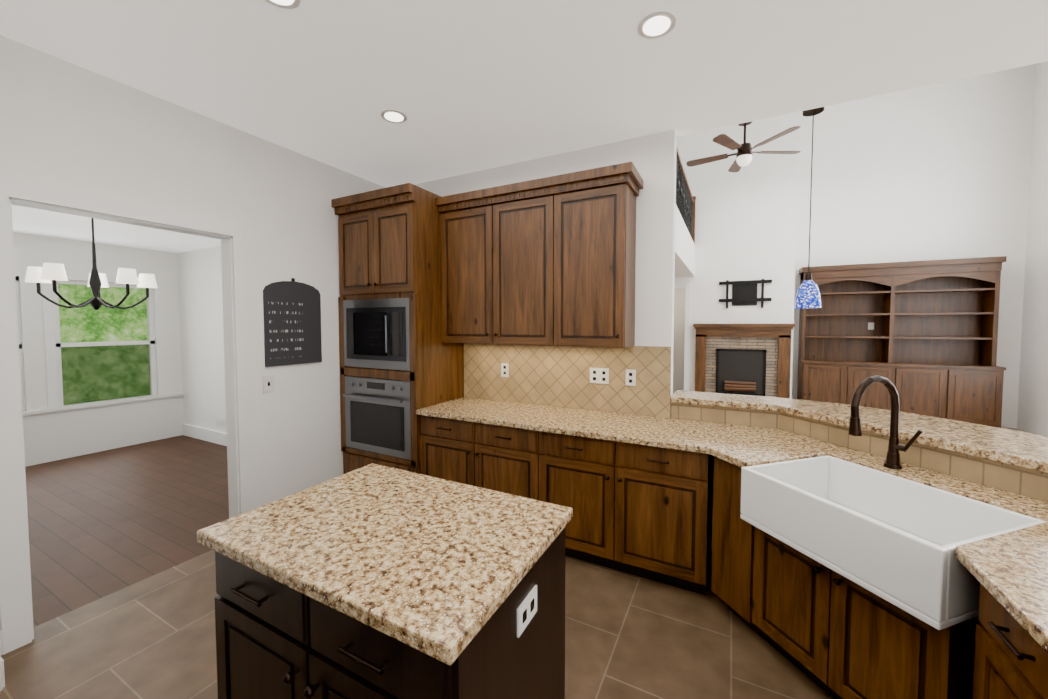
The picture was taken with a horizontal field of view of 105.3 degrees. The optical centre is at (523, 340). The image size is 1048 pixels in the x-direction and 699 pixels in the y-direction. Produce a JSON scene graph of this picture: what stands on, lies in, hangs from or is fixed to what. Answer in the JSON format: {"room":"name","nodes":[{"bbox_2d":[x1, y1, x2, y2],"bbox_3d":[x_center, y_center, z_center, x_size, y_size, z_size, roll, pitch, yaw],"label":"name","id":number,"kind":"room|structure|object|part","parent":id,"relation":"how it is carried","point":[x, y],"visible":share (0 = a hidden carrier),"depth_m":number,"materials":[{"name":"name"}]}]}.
{"room":"kitchen","nodes":[
{"label":"kitchen","id":0,"kind":"room"},
{"bbox_2d":[25,435,228,627],"bbox_3d":[-3.952,1.489,3.678,3.900,0.100,3.100,1,3,27],"label":"floor","id":1,"kind":"structure","parent":0,"point":[101,524],"depth_m":3.35,"materials":[{"name":"brown wood"}]},
{"bbox_2d":[0,427,1024,698],"bbox_3d":[2.155,1.497,3.485,7.120,0.100,9.860,1,3,27],"label":"floor","id":2,"kind":"structure","parent":0,"point":[629,636],"depth_m":1.97,"materials":[{"name":"tile"}]},
{"bbox_2d":[197,463,572,698],"bbox_3d":[-0.445,1.073,1.395,1.030,0.920,0.730,1,3,27],"label":"kitchen island","id":3,"kind":"object","parent":2,"relation":"on","point":[373,581],"visible":1,"depth_m":1.17,"materials":[{"name":"stone"}]},
{"bbox_3d":[0.014,0.792,1.174,0.002,0.030,0.074,1,3,27],"label":"black glass","id":4,"kind":"part","parent":3,"relation":"part of","materials":[{"name":"black"}]},
{"bbox_2d":[331,183,463,473],"bbox_3d":[-1.116,0.106,3.611,0.896,2.670,0.698,1,3,27],"label":"tall cabinet","id":5,"kind":"object","parent":2,"relation":"on","point":[400,363],"visible":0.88,"depth_m":3.31,"materials":[{"name":"brown wood"}]},
{"bbox_3d":[-1.250,0.327,3.361,0.626,1.130,0.010,1,3,27],"label":"black glass","id":6,"kind":"part","parent":5,"relation":"part of","materials":[{"name":"black"}]},
{"bbox_2d":[420,415,547,501],"bbox_3d":[-0.203,1.021,3.228,1.108,0.874,0.608,1,3,27],"label":"base cabinet","id":7,"kind":"object","parent":2,"relation":"on","point":[510,460],"depth_m":2.92,"materials":[{"name":"brown wood"}]},
{"bbox_2d":[548,432,711,594],"bbox_3d":[0.676,1.039,2.773,1.108,0.874,0.608,1,3,27],"label":"base cabinet","id":8,"kind":"object","parent":2,"relation":"on","point":[643,511],"depth_m":2.44,"materials":[{"name":"brown wood"}]},
{"bbox_2d":[416,397,1047,516],"bbox_3d":[0.767,0.593,2.466,3.516,0.038,1.036,1,3,27],"label":"countertop","id":9,"kind":"structure","parent":8,"relation":"on","point":[741,446],"depth_m":2.41,"materials":[{"name":"stone"}]},
{"bbox_2d":[849,375,922,469],"bbox_3d":[1.643,0.378,1.832,0.286,0.440,0.242,1,3,27],"label":"faucet","id":10,"kind":"object","parent":9,"relation":"on","point":[893,456],"visible":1,"depth_m":1.85,"materials":[{"name":"brown metal"}]},
{"bbox_2d":[740,455,1045,629],"bbox_3d":[1.432,0.743,1.660,0.580,0.253,0.748,-1,2,-18],"label":"farmhouse sink","id":11,"kind":"object","parent":9,"relation":"in","point":[894,540],"visible":0.77,"depth_m":1.57,"materials":[{"name":"white ceramic"}]},
{"bbox_2d":[693,324,794,398],"bbox_3d":[3.875,0.496,7.155,1.600,1.600,0.450,1,3,27],"label":"fireplace","id":12,"kind":"object","parent":2,"relation":"on","point":[748,359],"visible":0.73,"depth_m":7.25,"materials":[{"name":"stone"}]},
{"bbox_2d":[711,457,981,698],"bbox_3d":[1.446,1.078,1.828,0.600,0.874,0.998,-1,2,-18],"label":"base cabinet","id":13,"kind":"object","parent":2,"relation":"on","point":[832,633],"visible":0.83,"depth_m":1.64,"materials":[{"name":"brown wood"}]},
{"bbox_2d":[671,390,1047,550],"bbox_3d":[1.558,0.991,1.559,2.126,1.070,2.590,1,3,27],"label":"raised bar","id":14,"kind":"object","parent":2,"relation":"on","point":[1012,461],"visible":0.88,"depth_m":2.04,"materials":[{"name":"stone"}]},
{"bbox_2d":[797,256,1006,427],"bbox_3d":[5.975,0.031,6.536,2.460,2.580,0.580,1,3,27],"label":"bookcase","id":15,"kind":"object","parent":2,"relation":"on","point":[922,336],"visible":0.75,"depth_m":6.45,"materials":[{"name":"brown wood"}]},
{"bbox_2d":[972,583,1047,698],"bbox_3d":[1.419,1.125,0.684,0.684,0.874,0.840,1,3,27],"label":"base cabinet","id":16,"kind":"object","parent":2,"relation":"on","point":[1010,657],"visible":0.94,"depth_m":1.06,"materials":[{"name":"brown wood"}]},
{"bbox_2d":[956,517,1047,652],"bbox_3d":[1.575,0.653,0.995,0.726,0.038,1.590,1,3,27],"label":"countertop","id":17,"kind":"structure","parent":16,"relation":"on","point":[1008,571],"depth_m":1.10,"materials":[{"name":"stone"}]},
{"bbox_2d":[0,0,1047,252],"bbox_3d":[0.726,-2.705,4.663,11.140,3.200,10.940,1,3,27],"label":"ceiling","id":18,"kind":"structure","parent":0,"point":[466,86],"depth_m":2.10,"materials":[{"name":"white paint"}]},
{"bbox_2d":[25,218,156,309],"bbox_3d":[-3.850,-0.720,3.628,0.835,0.879,0.804,1,3,27],"label":"chandelier","id":19,"kind":"object","parent":18,"relation":"hanging from","point":[54,273],"visible":0.98,"depth_m":3.54,"materials":[{"name":"black metal"}]},
{"bbox_3d":[-3.850,-0.576,3.634,0.835,0.130,0.804,1,3,27],"label":"shade glass","id":20,"kind":"part","parent":19,"relation":"part of","materials":[{"name":"white"}]},
{"bbox_2d":[265,0,300,8],"bbox_3d":[-1.019,-1.436,1.653,0.168,0.006,0.168,1,2,18],"label":"recessed light","id":21,"kind":"object","parent":18,"relation":"attached to","point":[285,4],"depth_m":1.71,"materials":[{"name":"white"}]},
{"bbox_2d":[380,110,406,122],"bbox_3d":[-0.857,-1.477,2.637,0.168,0.006,0.168,-1,2,-18],"label":"recessed light","id":22,"kind":"object","parent":18,"relation":"attached to","point":[393,116],"depth_m":2.63,"materials":[{"name":"white"}]},
{"bbox_2d":[637,11,675,38],"bbox_3d":[0.608,-1.444,1.834,0.168,0.006,0.168,-1,2,-18],"label":"recessed light","id":23,"kind":"object","parent":18,"relation":"attached to","point":[657,24],"depth_m":1.82,"materials":[{"name":"white"}]},
{"bbox_2d":[686,121,800,171],"bbox_3d":[2.643,-2.408,4.854,1.258,0.580,1.270,1,3,27],"label":"ceiling fan","id":24,"kind":"object","parent":18,"relation":"hanging from","point":[744,154],"visible":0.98,"depth_m":4.78,"materials":[{"name":"brown wood"}]},
{"bbox_3d":[2.660,-2.167,4.831,0.170,0.100,0.166,1,3,27],"label":"shade glass","id":25,"kind":"part","parent":24,"relation":"part of","materials":[{"name":"white glass"}]},
{"bbox_2d":[794,107,823,308],"bbox_3d":[1.935,-0.888,2.701,0.152,1.332,0.152,1,3,27],"label":"pendant light","id":26,"kind":"object","parent":18,"relation":"hanging from","point":[808,294],"visible":0.94,"depth_m":2.68,"materials":[{"name":"blue glass"}]},
{"bbox_3d":[1.935,-0.318,2.724,0.152,0.190,0.152,1,3,27],"label":"blue mosaic glass","id":27,"kind":"part","parent":26,"relation":"part of","materials":[{"name":"blue glass"}]},
{"bbox_2d":[0,35,1047,628],"bbox_3d":[0.477,-1.436,4.235,11.140,5.700,9.860,1,3,27],"label":"wall","id":28,"kind":"structure","parent":0,"point":[950,169],"depth_m":5.51,"materials":[{"name":"white paint"}]},
{"bbox_2d":[15,276,24,410],"bbox_3d":[-5.860,0.084,4.035,0.060,1.560,1.000,1,3,27],"label":"window","id":29,"kind":"structure","parent":28,"relation":"in","point":[20,342],"depth_m":4.45,"materials":[{"name":"white"}]},
{"bbox_2d":[53,280,156,406],"bbox_3d":[-5.308,0.040,5.100,0.060,1.560,0.920,1,3,27],"label":"window","id":30,"kind":"structure","parent":28,"relation":"in","point":[150,341],"depth_m":5.11,"materials":[{"name":"white"}]},
{"bbox_2d":[61,344,150,404],"bbox_3d":[-5.323,0.409,5.123,0.005,0.700,0.820,1,3,27],"label":"screen","id":31,"kind":"object","parent":30,"relation":"attached to","point":[107,371],"visible":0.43,"depth_m":5.09,"materials":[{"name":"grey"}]},
{"bbox_2d":[262,375,273,392],"bbox_3d":[-1.929,0.325,3.020,0.010,0.120,0.080,1,3,27],"label":"light switch","id":32,"kind":"object","parent":28,"relation":"attached to","point":[268,381],"depth_m":3.02,"materials":[{"name":"white plastic"}]},
{"bbox_2d":[263,278,321,366],"bbox_3d":[-1.831,-0.154,3.186,0.024,0.685,0.460,1,3,27],"label":"chalkboard sign","id":33,"kind":"object","parent":28,"relation":"attached to","point":[292,321],"visible":0.96,"depth_m":3.16,"materials":[{"name":"black metal"}]},
{"bbox_2d":[0,176,690,690],"bbox_3d":[-1.531,0.171,5.436,6.290,2.390,8.455,1,3,27],"label":"trim","id":34,"kind":"structure","parent":28,"relation":"attached to","point":[32,434],"depth_m":2.83,"materials":[{"name":"white paint"}]},
{"bbox_2d":[438,182,563,345],"bbox_3d":[-0.144,-0.551,3.288,1.098,1.149,0.334,1,3,27],"label":"upper cabinet","id":35,"kind":"object","parent":28,"relation":"attached to","point":[548,261],"depth_m":3.11,"materials":[{"name":"brown wood"}]},
{"bbox_2d":[501,363,508,376],"bbox_3d":[-0.167,0.256,3.501,0.075,0.120,0.008,1,3,27],"label":"electrical outlet plate","id":36,"kind":"object","parent":28,"relation":"attached to","point":[504,366],"depth_m":3.50,"materials":[{"name":"white plastic"}]},
{"bbox_2d":[464,344,670,417],"bbox_3d":[0.250,0.282,3.299,1.816,0.512,0.012,1,3,27],"label":"backsplash","id":37,"kind":"structure","parent":28,"relation":"attached to","point":[559,376],"depth_m":3.22,"materials":[{"name":"tile"}]},
{"bbox_2d":[590,368,608,383],"bbox_3d":[0.584,0.272,3.111,0.150,0.120,0.008,1,3,27],"label":"electrical outlet plate","id":38,"kind":"object","parent":28,"relation":"attached to","point":[599,375],"depth_m":3.11,"materials":[{"name":"white plastic"}]},
{"bbox_2d":[560,170,639,347],"bbox_3d":[0.495,-0.537,2.957,0.578,1.149,0.334,1,3,27],"label":"upper cabinet","id":39,"kind":"object","parent":28,"relation":"attached to","point":[597,291],"depth_m":2.78,"materials":[{"name":"brown wood"}]},
{"bbox_2d":[626,369,635,385],"bbox_3d":[0.800,0.276,3.000,0.075,0.120,0.008,1,3,27],"label":"electrical outlet plate","id":40,"kind":"object","parent":28,"relation":"attached to","point":[630,374],"depth_m":3.00,"materials":[{"name":"white plastic"}]},
{"bbox_3d":[-0.560,0.290,3.001,2.440,0.102,1.246,1,3,27],"label":"black glass","id":41,"kind":"part","parent":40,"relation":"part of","materials":[{"name":"black"}]},
{"bbox_2d":[676,147,695,243],"bbox_3d":[1.581,-2.219,6.595,2.060,0.910,3.360,1,3,27],"label":"balcony railing","id":42,"kind":"object","parent":28,"relation":"attached to","point":[685,201],"visible":0.31,"depth_m":6.29,"materials":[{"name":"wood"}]},
{"bbox_2d":[719,279,771,308],"bbox_3d":[4.002,-0.850,7.259,0.840,0.520,0.050,1,3,27],"label":"mount","id":43,"kind":"object","parent":28,"relation":"attached to","point":[744,293],"visible":0.94,"depth_m":7.26,"materials":[{"name":"black metal"}]},
{"bbox_2d":[673,288,685,391],"bbox_3d":[3.102,-0.273,8.806,2.400,3.000,1.580,1,3,27],"label":"wall","id":44,"kind":"structure","parent":0,"point":[679,339],"depth_m":9.33,"materials":[{"name":"beige paint"}]},
{"label":"outside","id":45,"kind":"structure","parent":0,"visible":0},
{"bbox_2d":[58,284,149,404],"bbox_3d":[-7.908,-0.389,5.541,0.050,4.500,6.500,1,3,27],"label":"trees","id":46,"kind":"object","parent":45,"point":[89,323],"depth_m":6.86,"materials":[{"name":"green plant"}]}
]}

